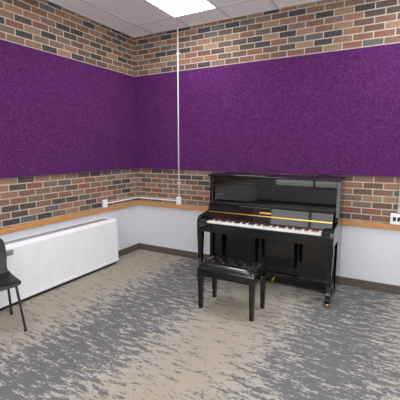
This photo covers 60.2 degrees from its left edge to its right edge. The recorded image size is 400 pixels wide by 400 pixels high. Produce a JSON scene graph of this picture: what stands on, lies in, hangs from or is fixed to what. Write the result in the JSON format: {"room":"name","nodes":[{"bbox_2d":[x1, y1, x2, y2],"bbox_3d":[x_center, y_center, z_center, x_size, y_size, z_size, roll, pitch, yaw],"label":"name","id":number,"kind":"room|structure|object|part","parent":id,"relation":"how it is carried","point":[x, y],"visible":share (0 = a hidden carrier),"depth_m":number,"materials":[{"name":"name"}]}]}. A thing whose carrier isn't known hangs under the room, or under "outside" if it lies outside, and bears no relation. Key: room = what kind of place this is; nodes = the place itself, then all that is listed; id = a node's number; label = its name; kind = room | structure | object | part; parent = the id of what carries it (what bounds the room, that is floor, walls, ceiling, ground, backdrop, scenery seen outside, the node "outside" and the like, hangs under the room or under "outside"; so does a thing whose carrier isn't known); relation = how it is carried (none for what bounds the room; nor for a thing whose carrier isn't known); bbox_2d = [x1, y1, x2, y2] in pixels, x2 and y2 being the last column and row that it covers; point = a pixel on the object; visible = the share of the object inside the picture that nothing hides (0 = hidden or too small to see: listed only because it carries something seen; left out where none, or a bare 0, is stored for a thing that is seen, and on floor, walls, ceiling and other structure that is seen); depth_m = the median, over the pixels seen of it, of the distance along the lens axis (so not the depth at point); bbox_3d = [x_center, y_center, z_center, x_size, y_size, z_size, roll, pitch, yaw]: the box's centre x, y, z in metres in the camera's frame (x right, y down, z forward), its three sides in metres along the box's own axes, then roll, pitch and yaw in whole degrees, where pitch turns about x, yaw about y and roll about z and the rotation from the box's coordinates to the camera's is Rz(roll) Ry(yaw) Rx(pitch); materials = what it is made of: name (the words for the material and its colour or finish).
{"room":"music room","nodes":[
{"label":"music room","id":0,"kind":"room"},
{"bbox_2d":[0,0,137,228],"bbox_3d":[-2.603,-0.768,2.565,0.150,2.510,6.400,5,10,29],"label":"brickwork","id":1,"kind":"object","parent":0,"point":[43,25],"visible":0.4,"depth_m":4.11,"materials":[{"name":"brick"}]},
{"bbox_2d":[0,39,136,177],"bbox_3d":[-2.240,-0.839,3.027,0.029,1.365,5.168,5,10,29],"label":"acoustic panel","id":2,"kind":"object","parent":1,"relation":"attached to","point":[59,114],"visible":1,"depth_m":4.07,"materials":[{"name":"purple fabric"}]},
{"bbox_2d":[0,201,137,234],"bbox_3d":[-2.531,0.454,2.688,0.030,0.057,6.370,5,10,29],"label":"trim","id":3,"kind":"structure","parent":1,"relation":"attached to","point":[92,212],"depth_m":4.18,"materials":[{"name":"brown wood"}]},
{"bbox_2d":[102,197,175,207],"bbox_3d":[-0.846,0.031,4.952,0.744,0.108,0.769,5,10,29],"label":"conduit","id":4,"kind":"object","parent":1,"relation":"attached to","point":[105,202],"visible":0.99,"depth_m":5.13,"materials":[{"name":"white plastic"}]},
{"bbox_2d":[0,205,138,250],"bbox_3d":[-2.603,0.835,2.802,0.150,0.730,6.400,5,10,29],"label":"plaster","id":5,"kind":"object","parent":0,"point":[127,218],"visible":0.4,"depth_m":5.12,"materials":[{"name":"white paint"}]},
{"bbox_2d":[118,243,138,256],"bbox_3d":[-2.535,1.152,2.807,0.008,0.100,6.392,5,10,29],"label":"baseboard","id":6,"kind":"structure","parent":5,"relation":"attached to","point":[135,247],"depth_m":5.34,"materials":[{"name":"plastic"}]},
{"bbox_2d":[50,0,313,35],"bbox_3d":[-0.132,-1.859,1.020,5.800,0.100,6.700,5,10,29],"label":"ceiling","id":7,"kind":"structure","parent":0,"point":[136,12],"depth_m":4.19,"materials":[{"name":"tile"}]},
{"bbox_2d":[145,0,216,17],"bbox_3d":[-0.355,-2.190,3.650,0.610,0.012,1.220,5,10,29],"label":"ceiling light","id":8,"kind":"object","parent":7,"relation":"in","point":[174,8],"depth_m":3.99,"materials":[{"name":"white plastic"}]},
{"bbox_2d":[46,0,321,37],"bbox_3d":[-0.132,-1.806,1.028,5.500,0.010,6.400,5,10,29],"label":"trim","id":9,"kind":"structure","parent":7,"relation":"attached to","point":[272,1],"depth_m":4.29,"materials":[{"name":"white metal"}]},
{"bbox_2d":[0,249,399,399],"bbox_3d":[-0.132,1.445,1.508,5.800,0.100,6.700,5,10,29],"label":"floor","id":10,"kind":"structure","parent":0,"point":[135,327],"depth_m":2.90,"materials":[{"name":"carpet"}]},
{"bbox_2d":[0,238,26,331],"bbox_3d":[-1.866,0.776,3.017,0.478,0.784,0.478,-8,11,-42],"label":"chair","id":11,"kind":"object","parent":10,"relation":"on","point":[8,281],"visible":1,"depth_m":3.12,"materials":[{"name":"black plastic"}]},
{"bbox_3d":[-1.708,0.923,3.176,0.057,0.426,0.452,-8,11,-42],"label":"leg frame","id":12,"kind":"part","parent":11,"relation":"part of","materials":[{"name":"black metal"}]},
{"bbox_2d":[0,217,118,310],"bbox_3d":[-1.909,0.746,3.672,0.196,0.652,2.800,5,10,29],"label":"radiator","id":13,"kind":"object","parent":10,"relation":"on","point":[43,262],"visible":0.98,"depth_m":3.99,"materials":[{"name":"metal"}]},
{"bbox_3d":[-1.827,1.015,3.666,0.008,0.030,2.800,5,10,29],"label":"trim","id":14,"kind":"part","parent":13,"relation":"part of","materials":[{"name":"metal"}]},
{"bbox_3d":[-1.202,0.376,4.712,0.004,0.080,0.100,5,10,29],"label":"access door","id":15,"kind":"part","parent":13,"relation":"part of","materials":[{"name":"metal"}]},
{"bbox_2d":[197,255,266,321],"bbox_3d":[0.322,0.857,3.478,0.650,0.489,0.360,5,10,30],"label":"piano bench","id":16,"kind":"object","parent":10,"relation":"on","point":[240,271],"visible":1,"depth_m":3.36,"materials":[{"name":"black"}]},
{"bbox_3d":[0.009,0.895,3.491,0.054,0.410,0.054,5,10,30],"label":"leg","id":17,"kind":"part","parent":16,"relation":"part of","materials":[{"name":"black wood"}]},
{"bbox_3d":[0.159,0.857,3.748,0.054,0.410,0.054,5,10,30],"label":"leg","id":18,"kind":"part","parent":16,"relation":"part of","materials":[{"name":"black wood"}]},
{"bbox_3d":[0.322,0.685,3.453,0.610,0.025,0.360,5,10,30],"label":"seat frame","id":19,"kind":"part","parent":16,"relation":"part of","materials":[{"name":"black wood"}]},
{"bbox_2d":[198,255,266,277],"bbox_3d":[0.322,0.646,3.447,0.598,0.064,0.348,5,10,30],"label":"cushion","id":20,"kind":"object","parent":16,"relation":"on","point":[222,265],"depth_m":3.36,"materials":[{"name":"black leather"}]},
{"bbox_3d":[0.485,0.935,3.219,0.054,0.410,0.054,5,10,30],"label":"leg","id":21,"kind":"part","parent":16,"relation":"part of","materials":[{"name":"black wood"}]},
{"bbox_3d":[0.635,0.897,3.476,0.054,0.410,0.054,5,10,30],"label":"leg","id":22,"kind":"part","parent":16,"relation":"part of","materials":[{"name":"black wood"}]},
{"bbox_2d":[197,172,346,307],"bbox_3d":[0.799,0.366,4.051,1.570,1.293,0.690,5,10,29],"label":"upright piano","id":23,"kind":"object","parent":10,"relation":"on","point":[291,225],"visible":0.91,"depth_m":3.93,"materials":[{"name":"black lacquered wood"},{"name":"brass"}]},
{"bbox_3d":[0.009,0.637,4.193,0.066,0.545,0.066,5,10,29],"label":"leg","id":24,"kind":"part","parent":23,"relation":"part of","materials":[{"name":"black wood"}]},
{"bbox_3d":[0.824,0.618,4.133,1.460,0.490,0.020,5,10,29],"label":"panel","id":25,"kind":"part","parent":23,"relation":"part of","materials":[{"name":"black wood"}]},
{"bbox_3d":[0.819,-0.086,4.020,1.460,0.335,0.020,5,10,29],"label":"panel","id":26,"kind":"part","parent":23,"relation":"part of","materials":[{"name":"black wood"}]},
{"bbox_3d":[0.813,-0.201,3.993,1.460,0.091,0.022,5,10,29],"label":"panel frame","id":27,"kind":"part","parent":23,"relation":"part of","materials":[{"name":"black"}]},
{"bbox_3d":[0.875,-0.280,4.095,1.570,0.028,0.376,5,10,29],"label":"lid","id":28,"kind":"part","parent":23,"relation":"part of","materials":[{"name":"black wood"}]},
{"bbox_3d":[0.948,0.315,4.316,1.460,1.215,0.055,5,10,29],"label":"frame","id":29,"kind":"part","parent":23,"relation":"part of","materials":[{"name":"black wood"}]},
{"bbox_3d":[1.304,0.742,3.483,0.066,0.545,0.066,5,10,29],"label":"leg","id":30,"kind":"part","parent":23,"relation":"part of","materials":[{"name":"black wood"}]},
{"bbox_2d":[134,0,399,223],"bbox_3d":[1.456,-0.986,4.044,5.800,2.510,0.150,5,10,29],"label":"brickwork","id":31,"kind":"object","parent":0,"point":[322,26],"visible":0.22,"depth_m":4.13,"materials":[{"name":"brick"}]},
{"bbox_2d":[135,72,177,169],"bbox_3d":[-0.658,-1.145,5.100,0.763,1.365,0.029,5,10,29],"label":"acoustic panel","id":32,"kind":"object","parent":31,"relation":"attached to","point":[156,103],"visible":1,"depth_m":5.07,"materials":[{"name":"purple fabric"}]},
{"bbox_2d":[176,29,180,204],"bbox_3d":[-0.311,-1.138,4.900,0.070,2.440,0.041,5,10,29],"label":"conduit","id":33,"kind":"object","parent":31,"relation":"attached to","point":[178,199],"visible":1,"depth_m":4.89,"materials":[{"name":"white plastic"}]},
{"bbox_2d":[138,201,399,229],"bbox_3d":[1.412,0.238,4.145,5.500,0.057,0.030,5,10,29],"label":"trim","id":34,"kind":"structure","parent":31,"relation":"attached to","point":[345,222],"depth_m":3.98,"materials":[{"name":"brown wood"}]},
{"bbox_2d":[178,43,399,176],"bbox_3d":[1.631,-0.960,3.845,4.400,1.365,0.029,5,10,29],"label":"acoustic panel","id":35,"kind":"object","parent":31,"relation":"attached to","point":[334,112],"visible":1,"depth_m":4.09,"materials":[{"name":"purple fabric"}]},
{"bbox_2d":[390,213,399,224],"bbox_3d":[2.125,0.206,3.730,0.120,0.118,0.048,5,10,29],"label":"wall outlet","id":36,"kind":"object","parent":31,"relation":"attached to","point":[394,217],"visible":1,"depth_m":3.72,"materials":[{"name":"white plastic"}]},
{"bbox_2d":[397,186,399,212],"bbox_3d":[2.143,-1.005,3.554,0.026,2.310,0.026,5,10,29],"label":"conduit","id":37,"kind":"object","parent":31,"relation":"attached to","point":[398,210],"visible":1,"depth_m":3.70,"materials":[{"name":"white plastic"}]},
{"bbox_2d":[138,205,399,285],"bbox_3d":[1.456,0.616,4.281,5.800,0.730,0.150,5,10,29],"label":"wall","id":38,"kind":"structure","parent":0,"point":[367,253],"depth_m":4.04,"materials":[{"name":"white paint"}]},
{"bbox_2d":[139,243,399,294],"bbox_3d":[1.418,0.938,4.258,5.500,0.100,0.008,5,10,29],"label":"baseboard","id":39,"kind":"structure","parent":38,"relation":"attached to","point":[370,285],"depth_m":4.09,"materials":[{"name":"plastic"}]}
]}

